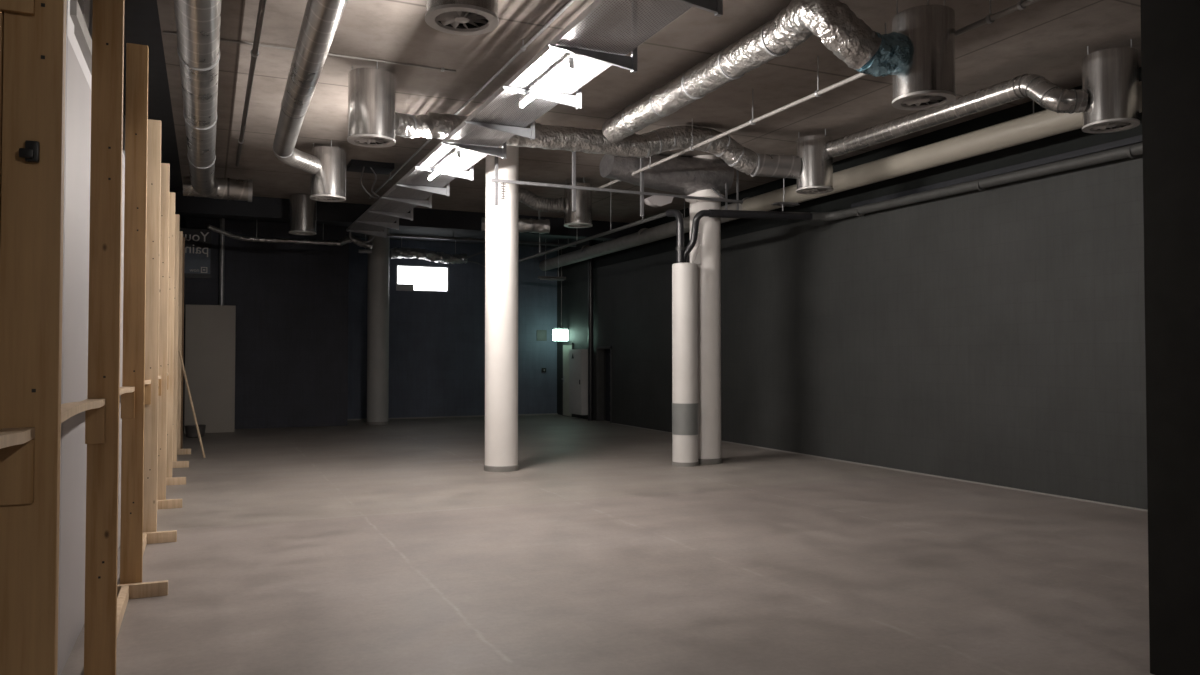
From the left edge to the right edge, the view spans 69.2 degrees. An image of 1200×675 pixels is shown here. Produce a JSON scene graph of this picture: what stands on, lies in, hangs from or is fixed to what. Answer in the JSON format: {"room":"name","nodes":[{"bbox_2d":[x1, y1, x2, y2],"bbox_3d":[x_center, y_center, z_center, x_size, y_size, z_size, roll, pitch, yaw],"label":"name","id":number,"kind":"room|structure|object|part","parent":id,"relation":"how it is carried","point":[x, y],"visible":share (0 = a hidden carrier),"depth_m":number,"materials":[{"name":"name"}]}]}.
{"room":"empty basement room","nodes":[
{"label":"empty basement room","id":0,"kind":"room"},
{"bbox_2d":[183,217,348,430],"bbox_3d":[-7.491,-0.284,19.698,3.450,4.650,0.150,1,-1,-24],"label":"wall partition","id":1,"kind":"structure","parent":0,"point":[290,300],"depth_m":19.76,"materials":[{"name":"black paint"}]},
{"bbox_2d":[179,227,210,278],"bbox_3d":[-9.010,-1.847,18.917,1.010,1.100,0.046,1,-1,-24],"label":"poster","id":2,"kind":"object","parent":1,"relation":"attached to","point":[197,240],"visible":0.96,"depth_m":19.00,"materials":[{"name":"black paper"}]},
{"bbox_3d":[-9.011,-1.677,18.902,1.000,0.560,0.005,1,-1,-24],"label":"blue panel","id":3,"kind":"part","parent":2,"relation":"part of","materials":[{"name":"blue paper"}]},
{"bbox_2d":[183,237,556,424],"bbox_3d":[-6.793,-0.232,22.015,12.130,4.650,0.300,1,-1,-24],"label":"wall","id":4,"kind":"structure","parent":0,"point":[437,339],"depth_m":23.08,"materials":[{"name":"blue paint"}]},
{"bbox_2d":[396,265,448,291],"bbox_3d":[-4.682,-1.547,22.921,1.400,0.680,0.120,1,-1,-24],"label":"window","id":5,"kind":"structure","parent":4,"relation":"in","point":[424,278],"depth_m":22.96,"materials":[{"name":"white glass"}]},
{"bbox_2d":[397,284,413,289],"bbox_3d":[-5.088,-1.317,22.697,0.440,0.150,0.075,1,-1,-24],"label":"window box","id":6,"kind":"object","parent":5,"relation":"on","point":[399,286],"visible":1,"depth_m":22.66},
{"bbox_2d":[348,413,557,419],"bbox_3d":[-3.894,2.103,23.075,5.930,0.030,0.060,1,-1,-24],"label":"baseboard","id":7,"kind":"structure","parent":4,"relation":"attached to","point":[545,413],"depth_m":22.99,"materials":[{"name":"black"}]},
{"bbox_2d":[537,330,546,340],"bbox_3d":[-1.621,-0.058,24.176,0.300,0.300,0.012,1,-1,-24],"label":"notice","id":8,"kind":"object","parent":4,"relation":"attached to","point":[541,334],"visible":1,"depth_m":24.18,"materials":[{"name":"green paper"}]},
{"bbox_2d":[61,414,1153,674],"bbox_3d":[-0.397,1.893,8.613,12.800,0.200,30.100,1,-1,-24],"label":"floor","id":9,"kind":"structure","parent":0,"point":[356,548],"depth_m":6.65,"materials":[{"name":"concrete"}]},
{"bbox_2d":[0,0,190,674],"bbox_3d":[-4.109,-0.321,7.984,0.475,4.200,14.522,1,-1,-24],"label":"wall","id":10,"kind":"structure","parent":9,"relation":"on","point":[92,246],"depth_m":4.15,"materials":[{"name":"brown wood"}]},
{"bbox_2d":[66,0,125,166],"bbox_3d":[-4.092,-0.573,6.780,0.210,4.650,19.700,1,-1,-24],"label":"window","id":11,"kind":"structure","parent":10,"relation":"attached to","point":[79,12],"depth_m":6.58,"materials":[{"name":"clear glass"}]},
{"bbox_3d":[-2.820,1.667,5.057,0.045,0.090,1.485,1,-1,-25],"label":"floor rail","id":12,"kind":"part","parent":10,"relation":"part of","materials":[{"name":"brown wood"}]},
{"bbox_3d":[-3.586,1.705,6.752,0.045,0.090,1.485,1,-1,-25],"label":"floor rail","id":13,"kind":"part","parent":10,"relation":"part of","materials":[{"name":"brown wood"}]},
{"bbox_3d":[-7.057,0.117,14.584,0.140,3.620,0.050,1,-1,-24],"label":"post","id":14,"kind":"part","parent":10,"relation":"part of","materials":[{"name":"beige wood"}]},
{"bbox_2d":[178,351,205,457],"bbox_3d":[-6.503,1.059,13.864,0.504,1.700,0.035,0,-1,14],"label":"wooden lath","id":15,"kind":"object","parent":9,"relation":"on","point":[180,355],"visible":1,"depth_m":13.86,"materials":[{"name":"brown wood"}]},
{"bbox_2d":[185,425,205,437],"bbox_3d":[-8.085,1.872,17.378,0.400,0.235,0.400,1,-1,-24],"label":"bucket","id":16,"kind":"object","parent":9,"relation":"on","point":[190,430],"visible":0.91,"depth_m":17.23,"materials":[{"name":"black plastic"}]},
{"bbox_2d":[184,305,235,433],"bbox_3d":[-8.313,0.666,18.556,0.970,2.700,0.325,1,-1,-24],"label":"board","id":17,"kind":"object","parent":9,"relation":"on","point":[209,329],"visible":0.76,"depth_m":18.42,"materials":[{"name":"grey wood"}]},
{"bbox_2d":[366,228,389,424],"bbox_3d":[-5.271,-0.257,20.673,0.524,4.640,0.524,1,-1,-24],"label":"round column","id":18,"kind":"structure","parent":9,"relation":"on","point":[378,261],"depth_m":20.47,"materials":[{"name":"grey paint"}]},
{"bbox_2d":[484,145,518,471],"bbox_3d":[-1.400,-0.442,12.394,0.494,4.640,0.494,1,-1,-24],"label":"round column","id":19,"kind":"structure","parent":9,"relation":"on","point":[501,221],"depth_m":12.19,"materials":[{"name":"white paint"}]},
{"bbox_2d":[588,240,593,420],"bbox_3d":[-0.234,-0.233,21.982,0.140,4.650,0.140,1,-1,-24],"label":"pipe","id":20,"kind":"object","parent":9,"relation":"on","point":[590,242],"visible":0.83,"depth_m":21.93,"materials":[{"name":"black metal"}]},
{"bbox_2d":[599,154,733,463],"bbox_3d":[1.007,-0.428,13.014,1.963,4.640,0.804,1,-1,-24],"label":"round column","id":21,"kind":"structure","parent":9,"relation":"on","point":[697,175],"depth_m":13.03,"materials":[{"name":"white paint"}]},
{"bbox_2d":[672,263,698,466],"bbox_3d":[1.261,0.397,12.897,0.394,2.985,0.394,1,-1,-24],"label":"round column","id":22,"kind":"structure","parent":9,"relation":"on","point":[684,275],"depth_m":12.74,"materials":[{"name":"white paint"}]},
{"bbox_2d":[518,209,684,262],"bbox_3d":[-0.406,-1.852,16.340,0.180,1.665,7.766,1,-1,-24],"label":"riser pipe","id":23,"kind":"object","parent":22,"relation":"on","point":[680,248],"visible":0.92,"depth_m":13.35,"materials":[{"name":"metal"}]},
{"bbox_2d":[123,0,1140,247],"bbox_3d":[-0.566,-2.982,8.646,12.430,0.250,30.100,1,-1,-24],"label":"ceiling","id":24,"kind":"structure","parent":0,"point":[1049,39],"depth_m":9.53,"materials":[{"name":"concrete"}]},
{"bbox_2d":[174,0,252,201],"bbox_3d":[-2.462,-2.631,5.838,0.993,0.578,17.558,1,-1,-24],"label":"duct","id":25,"kind":"object","parent":24,"relation":"hanging from","point":[198,22],"visible":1,"depth_m":8.48,"materials":[{"name":"metal"}]},
{"bbox_2d":[219,218,224,304],"bbox_3d":[-8.326,-1.496,19.156,0.100,2.250,0.098,1,-1,-24],"label":"vertical pipe","id":26,"kind":"object","parent":24,"relation":"attached to","point":[222,220],"visible":0.66,"depth_m":19.12,"materials":[{"name":"metal"}]},
{"bbox_2d":[235,0,265,166],"bbox_3d":[-2.228,-2.865,5.972,0.076,0.103,16.600,1,-1,-24],"label":"conduit","id":27,"kind":"object","parent":24,"relation":"attached to","point":[262,3],"visible":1,"depth_m":9.01,"materials":[{"name":"metal"}]},
{"bbox_2d":[207,220,340,245],"bbox_3d":[-6.660,-2.300,17.833,2.607,0.703,0.376,1,-2,-33],"label":"duct","id":28,"kind":"object","parent":24,"relation":"hanging from","point":[215,229],"visible":1,"depth_m":17.84,"materials":[{"name":"metal"}]},
{"bbox_2d":[289,194,315,234],"bbox_3d":[-5.603,-2.312,16.398,0.492,0.708,0.492,1,-1,-24],"label":"ceiling vent","id":29,"kind":"object","parent":24,"relation":"in","point":[302,209],"visible":0.98,"depth_m":16.20,"materials":[{"name":"metal"}]},
{"bbox_2d":[163,31,455,71],"bbox_3d":[-2.808,-2.842,8.689,2.780,0.044,0.044,1,-1,-24],"label":"conduit","id":30,"kind":"object","parent":24,"relation":"attached to","point":[166,32],"visible":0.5,"depth_m":8.80,"materials":[{"name":"metal"}]},
{"bbox_2d":[310,140,345,201],"bbox_3d":[-3.876,-2.373,12.405,0.492,0.800,0.492,1,-1,-24],"label":"ceiling vent","id":31,"kind":"object","parent":24,"relation":"in","point":[328,184],"visible":1,"depth_m":12.21,"materials":[{"name":"metal"}]},
{"bbox_2d":[273,0,346,173],"bbox_3d":[-1.381,-2.597,5.106,0.657,0.294,15.339,1,-1,-22],"label":"duct","id":32,"kind":"object","parent":31,"relation":"attached to","point":[321,18],"visible":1,"depth_m":8.08,"materials":[{"name":"metal"}]},
{"bbox_2d":[338,235,372,248],"bbox_3d":[-5.364,-2.284,19.100,0.743,0.677,0.177,0,-1,-14],"label":"duct","id":33,"kind":"object","parent":24,"relation":"hanging from","point":[345,240],"visible":0.8,"depth_m":19.05,"materials":[{"name":"metal"}]},
{"bbox_2d":[359,235,371,253],"bbox_3d":[-5.393,-2.270,20.004,0.290,0.664,0.090,1,-1,-24],"label":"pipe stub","id":34,"kind":"object","parent":24,"relation":"hanging from","point":[365,250],"visible":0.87,"depth_m":19.97,"materials":[{"name":"metal"}]},
{"bbox_2d":[347,159,393,198],"bbox_3d":[-3.636,-2.461,13.771,0.660,0.562,0.512,1,-1,-24],"label":"ceiling box","id":35,"kind":"object","parent":24,"relation":"hanging from","point":[362,166],"visible":1,"depth_m":13.60,"materials":[{"name":"black paint"}]},
{"bbox_2d":[347,62,395,147],"bbox_3d":[-2.390,-2.446,9.116,0.492,0.800,0.492,1,-1,-24],"label":"ceiling vent","id":36,"kind":"object","parent":24,"relation":"in","point":[371,91],"visible":1,"depth_m":8.92,"materials":[{"name":"metal"}]},
{"bbox_2d":[169,191,636,240],"bbox_3d":[-4.031,-2.460,17.891,10.530,0.380,0.380,1,-1,-24],"label":"ceiling beam","id":37,"kind":"structure","parent":24,"relation":"attached to","point":[260,208],"depth_m":17.34,"materials":[{"name":"black paint"}]},
{"bbox_2d":[389,240,466,263],"bbox_3d":[-4.415,-2.236,22.470,2.029,0.622,0.320,1,-1,-27],"label":"duct","id":38,"kind":"object","parent":24,"relation":"hanging from","point":[403,252],"visible":0.96,"depth_m":22.31,"materials":[{"name":"metal"}]},
{"bbox_2d":[449,254,484,266],"bbox_3d":[-3.261,-1.825,22.823,1.413,0.652,0.028,1,-1,-24],"label":"cable","id":39,"kind":"object","parent":38,"relation":"hanging from","point":[449,254],"visible":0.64,"depth_m":22.73,"materials":[{"name":"black plastic"}]},
{"bbox_2d":[425,0,498,34],"bbox_3d":[-0.926,-2.519,5.850,0.492,0.800,0.492,1,-1,-24],"label":"ceiling vent","id":40,"kind":"object","parent":24,"relation":"in","point":[457,17],"visible":1,"depth_m":5.79,"materials":[{"name":"metal"}]},
{"bbox_3d":[-1.038,-2.150,5.841,0.134,0.037,0.040,0,-1,-1],"label":"blade","id":41,"kind":"part","parent":40,"relation":"part of","materials":[{"name":"grey metal"}]},
{"bbox_3d":[-1.020,-2.152,5.778,0.136,0.037,0.039,1,-1,-24],"label":"blade","id":42,"kind":"part","parent":40,"relation":"part of","materials":[{"name":"grey metal"}]},
{"bbox_3d":[-1.023,-2.149,5.897,0.134,0.037,0.040,-1,-1,29],"label":"blade","id":43,"kind":"part","parent":40,"relation":"part of","materials":[{"name":"grey metal"}]},
{"bbox_3d":[-0.981,-2.152,5.745,0.040,0.037,0.134,-1,-1,29],"label":"blade","id":44,"kind":"part","parent":40,"relation":"part of","materials":[{"name":"grey metal"}]},
{"bbox_3d":[-0.990,-2.148,5.936,0.039,0.037,0.136,1,-1,-24],"label":"blade","id":45,"kind":"part","parent":40,"relation":"part of","materials":[{"name":"grey metal"}]},
{"bbox_3d":[-0.829,-2.151,5.787,0.134,0.037,0.040,-1,-1,29],"label":"blade","id":46,"kind":"part","parent":40,"relation":"part of","materials":[{"name":"grey metal"}]},
{"bbox_3d":[-0.814,-2.150,5.843,0.134,0.037,0.040,0,-1,-1],"label":"blade","id":47,"kind":"part","parent":40,"relation":"part of","materials":[{"name":"grey metal"}]},
{"bbox_3d":[-0.832,-2.149,5.906,0.136,0.037,0.039,1,-1,-24],"label":"blade","id":48,"kind":"part","parent":40,"relation":"part of","materials":[{"name":"grey metal"}]},
{"bbox_2d":[365,230,575,246],"bbox_3d":[-2.921,-2.431,20.499,5.100,0.320,0.060,1,-1,-24],"label":"rail","id":49,"kind":"object","parent":24,"relation":"hanging from","point":[392,235],"visible":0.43,"depth_m":20.30,"materials":[{"name":"metal"}]},
{"bbox_2d":[369,0,574,198],"bbox_3d":[-1.516,-2.767,10.078,0.052,0.116,13.500,1,-1,-24],"label":"conduit","id":50,"kind":"object","parent":24,"relation":"attached to","point":[522,48],"visible":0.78,"depth_m":8.93,"materials":[{"name":"metal"}]},
{"bbox_2d":[463,251,484,259],"bbox_3d":[-2.834,-2.264,22.367,1.415,0.607,0.050,1,-1,-24],"label":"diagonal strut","id":51,"kind":"object","parent":24,"relation":"attached to","point":[482,251],"visible":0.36,"depth_m":22.17,"materials":[{"name":"metal"}]},
{"bbox_2d":[481,217,549,233],"bbox_3d":[-1.671,-2.368,17.242,1.339,0.592,0.293,0,-1,-11],"label":"duct","id":52,"kind":"object","parent":24,"relation":"hanging from","point":[531,225],"visible":0.58,"depth_m":17.20,"materials":[{"name":"metal"}]},
{"bbox_2d":[346,0,722,237],"bbox_3d":[0.021,-2.538,6.816,0.760,0.720,22.700,1,-1,-24],"label":"cable tray","id":53,"kind":"object","parent":24,"relation":"hanging from","point":[617,59],"visible":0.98,"depth_m":8.12,"materials":[{"name":"silver metal"}]},
{"bbox_2d":[349,231,374,244],"bbox_3d":[-4.630,-1.943,16.978,0.528,0.272,0.068,1,-1,-28],"label":"cable","id":54,"kind":"object","parent":53,"relation":"hanging from","point":[349,231],"visible":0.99,"depth_m":16.95,"materials":[{"name":"black plastic"}]},
{"bbox_3d":[-4.545,-2.015,16.869,0.720,0.114,0.060,1,-1,-24],"label":"arm","id":55,"kind":"part","parent":53,"relation":"part of","materials":[{"name":"metal"}]},
{"bbox_3d":[-4.052,-2.040,15.776,0.720,0.114,0.060,1,-1,-24],"label":"arm","id":56,"kind":"part","parent":53,"relation":"part of","materials":[{"name":"metal"}]},
{"bbox_3d":[-4.199,-2.309,17.032,0.040,0.720,0.040,1,-1,-24],"label":"post","id":57,"kind":"part","parent":53,"relation":"part of","materials":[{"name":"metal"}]},
{"bbox_3d":[-3.558,-2.064,14.682,0.720,0.114,0.060,1,-1,-24],"label":"arm","id":58,"kind":"part","parent":53,"relation":"part of","materials":[{"name":"metal"}]},
{"bbox_3d":[-3.705,-2.333,15.939,0.040,0.720,0.040,1,-1,-24],"label":"post","id":59,"kind":"part","parent":53,"relation":"part of","materials":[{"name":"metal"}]},
{"bbox_3d":[-3.002,-2.092,13.452,0.720,0.114,0.060,1,-1,-24],"label":"arm","id":60,"kind":"part","parent":53,"relation":"part of","materials":[{"name":"metal"}]},
{"bbox_3d":[-3.211,-2.358,14.845,0.040,0.720,0.040,1,-1,-24],"label":"post","id":61,"kind":"part","parent":53,"relation":"part of","materials":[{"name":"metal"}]},
{"bbox_3d":[-2.554,-2.114,12.459,0.720,0.114,0.060,1,-1,-24],"label":"arm","id":62,"kind":"part","parent":53,"relation":"part of","materials":[{"name":"metal"}]},
{"bbox_3d":[-2.656,-2.385,13.616,0.040,0.720,0.040,1,-1,-24],"label":"post","id":63,"kind":"part","parent":53,"relation":"part of","materials":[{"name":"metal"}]},
{"bbox_3d":[-2.043,-2.140,11.329,0.720,0.114,0.060,1,-1,-24],"label":"arm","id":64,"kind":"part","parent":53,"relation":"part of","materials":[{"name":"metal"}]},
{"bbox_2d":[428,150,459,180],"bbox_3d":[-1.936,-2.116,10.752,0.040,0.088,1.460,1,-1,-24],"label":"lamp","id":65,"kind":"object","parent":53,"relation":"attached to","point":[456,156],"visible":1,"depth_m":10.64,"materials":[{"name":"white plastic"}]},
{"bbox_3d":[-2.207,-2.408,12.622,0.040,0.720,0.040,1,-1,-24],"label":"post","id":66,"kind":"part","parent":53,"relation":"part of","materials":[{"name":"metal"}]},
{"bbox_3d":[-1.697,-2.433,11.492,0.040,0.720,0.040,1,-1,-24],"label":"post","id":67,"kind":"part","parent":53,"relation":"part of","materials":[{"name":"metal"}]},
{"bbox_3d":[-1.471,-2.168,10.063,0.720,0.114,0.060,1,-1,-24],"label":"arm","id":68,"kind":"part","parent":53,"relation":"part of","materials":[{"name":"metal"}]},
{"bbox_3d":[-0.280,-2.333,6.676,0.004,0.055,22.700,1,-1,-24],"label":"rail","id":69,"kind":"part","parent":53,"relation":"part of","materials":[{"name":"metal"}]},
{"bbox_3d":[-1.068,-2.188,9.170,0.720,0.114,0.060,1,-1,-24],"label":"arm","id":70,"kind":"part","parent":53,"relation":"part of","materials":[{"name":"metal"}]},
{"bbox_3d":[-1.125,-2.462,10.226,0.040,0.720,0.040,1,-1,-24],"label":"post","id":71,"kind":"part","parent":53,"relation":"part of","materials":[{"name":"metal"}]},
{"bbox_3d":[-0.721,-2.482,9.333,0.040,0.720,0.040,1,-1,-24],"label":"post","id":72,"kind":"part","parent":53,"relation":"part of","materials":[{"name":"metal"}]},
{"bbox_3d":[-0.545,-2.214,8.013,0.720,0.114,0.060,1,-1,-24],"label":"arm","id":73,"kind":"part","parent":53,"relation":"part of","materials":[{"name":"metal"}]},
{"bbox_2d":[519,57,573,107],"bbox_3d":[-0.479,-2.188,7.526,0.040,0.088,1.240,1,-1,-24],"label":"lamp","id":74,"kind":"object","parent":53,"relation":"attached to","point":[569,65],"visible":1,"depth_m":7.42,"materials":[{"name":"white"}]},
{"bbox_2d":[569,57,573,68],"bbox_3d":[-0.230,-2.200,6.975,0.040,0.088,0.024,1,-1,-24],"label":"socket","id":75,"kind":"object","parent":74,"relation":"attached to","point":[571,60],"depth_m":6.96,"materials":[{"name":"white plastic"}]},
{"bbox_3d":[-0.199,-2.507,8.176,0.040,0.720,0.040,1,-1,-24],"label":"post","id":76,"kind":"part","parent":53,"relation":"part of","materials":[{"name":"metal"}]},
{"bbox_3d":[-0.068,-2.238,6.956,0.720,0.114,0.060,1,-1,-24],"label":"arm","id":77,"kind":"part","parent":53,"relation":"part of","materials":[{"name":"metal"}]},
{"bbox_3d":[0.279,-2.531,7.119,0.040,0.720,0.040,1,-1,-24],"label":"post","id":78,"kind":"part","parent":53,"relation":"part of","materials":[{"name":"metal"}]},
{"bbox_3d":[0.463,-2.264,5.781,0.720,0.114,0.060,1,-1,-24],"label":"arm","id":79,"kind":"part","parent":53,"relation":"part of","materials":[{"name":"metal"}]},
{"bbox_3d":[0.810,-2.558,5.944,0.040,0.720,0.040,1,-1,-24],"label":"post","id":80,"kind":"part","parent":53,"relation":"part of","materials":[{"name":"metal"}]},
{"bbox_2d":[538,240,565,280],"bbox_3d":[-1.242,-2.014,22.543,0.750,1.063,0.100,1,-1,-24],"label":"light","id":81,"kind":"object","parent":24,"relation":"hanging from","point":[539,277],"visible":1,"depth_m":22.54,"materials":[{"name":"metal"}]},
{"bbox_3d":[-1.083,-2.059,22.616,0.009,0.970,0.009,-1,-2,43],"label":"hanger rod","id":82,"kind":"part","parent":81,"relation":"part of","materials":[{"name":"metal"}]},
{"bbox_2d":[553,249,567,341],"bbox_3d":[-1.066,-1.208,23.543,0.410,2.630,0.130,1,-1,-24],"label":"exit sign","id":83,"kind":"object","parent":24,"relation":"hanging from","point":[559,334],"visible":0.98,"depth_m":23.48,"materials":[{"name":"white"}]},
{"bbox_3d":[-1.043,-1.387,23.557,0.015,2.270,0.015,0,-1,-2],"label":"hanger rod","id":84,"kind":"part","parent":83,"relation":"part of","materials":[{"name":"black metal"}]},
{"bbox_2d":[564,182,592,227],"bbox_3d":[-0.374,-2.316,14.952,0.492,0.800,0.492,1,-1,-24],"label":"ceiling vent","id":85,"kind":"object","parent":24,"relation":"in","point":[582,217],"visible":0.91,"depth_m":14.76,"materials":[{"name":"metal"}]},
{"bbox_2d":[518,186,563,212],"bbox_3d":[-1.189,-2.410,14.939,1.167,0.541,0.285,0,-1,1],"label":"flexible duct","id":86,"kind":"object","parent":85,"relation":"attached to","point":[527,197],"visible":0.66,"depth_m":14.84,"materials":[{"name":"silver metal"}]},
{"bbox_2d":[395,111,800,178],"bbox_3d":[0.119,-2.477,10.751,5.608,0.632,0.845,1,-1,-24],"label":"duct","id":87,"kind":"object","parent":24,"relation":"hanging from","point":[743,159],"visible":0.82,"depth_m":11.00,"materials":[{"name":"metal"}]},
{"bbox_2d":[491,152,742,216],"bbox_3d":[0.348,-2.258,12.379,3.940,1.030,0.080,1,-1,-24],"label":"rail","id":88,"kind":"object","parent":24,"relation":"hanging from","point":[496,180],"visible":0.88,"depth_m":12.22,"materials":[{"name":"metal"}]},
{"bbox_3d":[0.356,-2.069,12.357,3.940,0.040,0.040,1,-1,-24],"label":"rail","id":89,"kind":"part","parent":88,"relation":"part of","materials":[{"name":"metal"}]},
{"bbox_2d":[644,195,672,207],"bbox_3d":[0.839,-1.961,12.573,0.440,0.155,0.140,1,-1,-24],"label":"fitting","id":90,"kind":"object","parent":88,"relation":"hanging from","point":[655,201],"visible":1,"depth_m":12.51,"materials":[{"name":"white"}]},
{"bbox_2d":[602,0,908,142],"bbox_3d":[1.215,-2.431,8.775,0.827,0.755,4.470,1,-1,-24],"label":"duct","id":91,"kind":"object","parent":24,"relation":"hanging from","point":[865,50],"visible":1,"depth_m":7.46,"materials":[{"name":"metal"}]},
{"bbox_2d":[771,178,798,210],"bbox_3d":[2.789,-2.332,13.122,0.400,0.850,0.200,1,-1,-24],"label":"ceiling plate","id":92,"kind":"object","parent":24,"relation":"hanging from","point":[787,204],"visible":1,"depth_m":13.08,"materials":[{"name":"metal"}]},
{"bbox_3d":[2.789,-2.009,13.114,0.400,0.025,0.200,1,-1,-24],"label":"plate","id":93,"kind":"part","parent":92,"relation":"part of","materials":[{"name":"metal"}]},
{"bbox_2d":[796,129,833,193],"bbox_3d":[2.912,-2.386,11.806,0.492,0.800,0.492,1,-1,-24],"label":"ceiling vent","id":94,"kind":"object","parent":24,"relation":"in","point":[816,173],"visible":1,"depth_m":11.60,"materials":[{"name":"metal"}]},
{"bbox_2d":[826,74,1087,156],"bbox_3d":[3.921,-2.422,10.037,0.387,0.503,3.578,1,-1,-24],"label":"duct","id":95,"kind":"object","parent":94,"relation":"attached to","point":[1049,96],"visible":0.98,"depth_m":9.41,"materials":[{"name":"silver metal"}]},
{"bbox_2d":[594,0,1039,191],"bbox_3d":[1.893,-2.630,9.530,0.078,0.414,9.700,1,-1,-24],"label":"conduit","id":96,"kind":"object","parent":24,"relation":"hanging from","point":[1022,4],"visible":0.75,"depth_m":8.83,"materials":[{"name":"metal"}]},
{"bbox_3d":[1.735,-2.639,9.884,0.011,0.380,0.011,0,-1,-2],"label":"hanger rod","id":97,"kind":"part","parent":96,"relation":"part of","materials":[{"name":"metal"}]},
{"bbox_3d":[2.210,-2.663,8.822,0.011,0.380,0.011,0,-1,-2],"label":"hanger rod","id":98,"kind":"part","parent":96,"relation":"part of","materials":[{"name":"metal"}]},
{"bbox_2d":[539,81,1141,270],"bbox_3d":[4.516,-2.477,10.711,0.312,0.667,29.501,1,-1,-24],"label":"drain pipe","id":99,"kind":"object","parent":24,"relation":"hanging from","point":[1045,123],"visible":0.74,"depth_m":11.56,"materials":[{"name":"metal"}]},
{"bbox_2d":[892,0,955,109],"bbox_3d":[2.642,-2.406,7.108,0.492,0.970,0.492,1,-1,-24],"label":"ceiling vent","id":100,"kind":"object","parent":24,"relation":"in","point":[927,81],"visible":0.99,"depth_m":6.90,"materials":[{"name":"metal"}]},
{"bbox_3d":[2.544,-1.951,7.153,0.134,0.037,0.040,-1,-1,29],"label":"blade","id":101,"kind":"part","parent":100,"relation":"part of","materials":[{"name":"grey metal"}]},
{"bbox_2d":[1082,39,1139,133],"bbox_3d":[4.998,-2.460,8.525,0.492,0.800,0.492,1,-1,-24],"label":"ceiling vent","id":102,"kind":"object","parent":24,"relation":"in","point":[1110,76],"visible":0.99,"depth_m":8.33,"materials":[{"name":"metal"}]},
{"bbox_2d":[557,154,1147,509],"bbox_3d":[4.962,-0.477,11.087,0.300,4.650,30.100,1,-1,-24],"label":"wall","id":103,"kind":"structure","parent":0,"point":[994,335],"depth_m":11.71,"materials":[{"name":"black paint"}]},
{"bbox_2d":[562,343,572,416],"bbox_3d":[-0.852,1.139,23.598,0.211,1.980,0.750,1,-1,-24],"label":"door frame","id":104,"kind":"structure","parent":103,"relation":"in","point":[565,346],"depth_m":23.70,"materials":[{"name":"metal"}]},
{"bbox_2d":[569,349,587,414],"bbox_3d":[-0.547,1.146,22.583,0.249,1.680,0.850,1,-1,-24],"label":"door","id":105,"kind":"structure","parent":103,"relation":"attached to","point":[578,358],"depth_m":22.32,"materials":[{"name":"grey metal"}]},
{"bbox_3d":[-0.640,1.145,22.541,0.015,1.640,0.810,1,-1,-24],"label":"door","id":106,"kind":"part","parent":105,"relation":"part of","materials":[{"name":"grey metal"}]},
{"bbox_2d":[596,346,611,422],"bbox_3d":[0.220,1.152,21.486,0.315,1.860,0.880,1,-1,-24],"label":"door","id":107,"kind":"structure","parent":103,"relation":"in","point":[599,350],"depth_m":21.79,"materials":[{"name":"black paint"}]},
{"bbox_2d":[594,67,1141,268],"bbox_3d":[5.375,-2.424,9.836,0.012,0.808,27.200,1,-1,-24],"label":"pipe","id":108,"kind":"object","parent":103,"relation":"attached to","point":[1074,140],"depth_m":12.17,"materials":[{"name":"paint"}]},
{"bbox_2d":[612,423,1147,510],"bbox_3d":[3.684,1.896,13.458,0.035,0.012,16.570,1,-1,-24],"label":"baseboard","id":109,"kind":"structure","parent":103,"relation":"attached to","point":[612,423],"depth_m":11.47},
{"bbox_2d":[684,142,1142,262],"bbox_3d":[5.271,-1.652,6.956,2.559,0.858,14.270,1,-1,-24],"label":"pipe","id":110,"kind":"object","parent":103,"relation":"attached to","point":[1131,151],"visible":0.98,"depth_m":11.54,"materials":[{"name":"grey metal"}]},
{"bbox_2d":[851,135,1141,207],"bbox_3d":[7.386,-2.167,5.305,0.048,0.070,17.300,1,-1,-24],"label":"pipe","id":111,"kind":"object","parent":103,"relation":"attached to","point":[1136,139],"depth_m":10.50,"materials":[{"name":"black metal"}]},
{"bbox_2d":[1140,0,1199,674],"bbox_3d":[3.307,-0.629,4.306,0.840,4.650,0.700,1,-1,-24],"label":"wall","id":112,"kind":"structure","parent":0,"point":[1170,29],"depth_m":4.32,"materials":[{"name":"black paint"}]}
]}

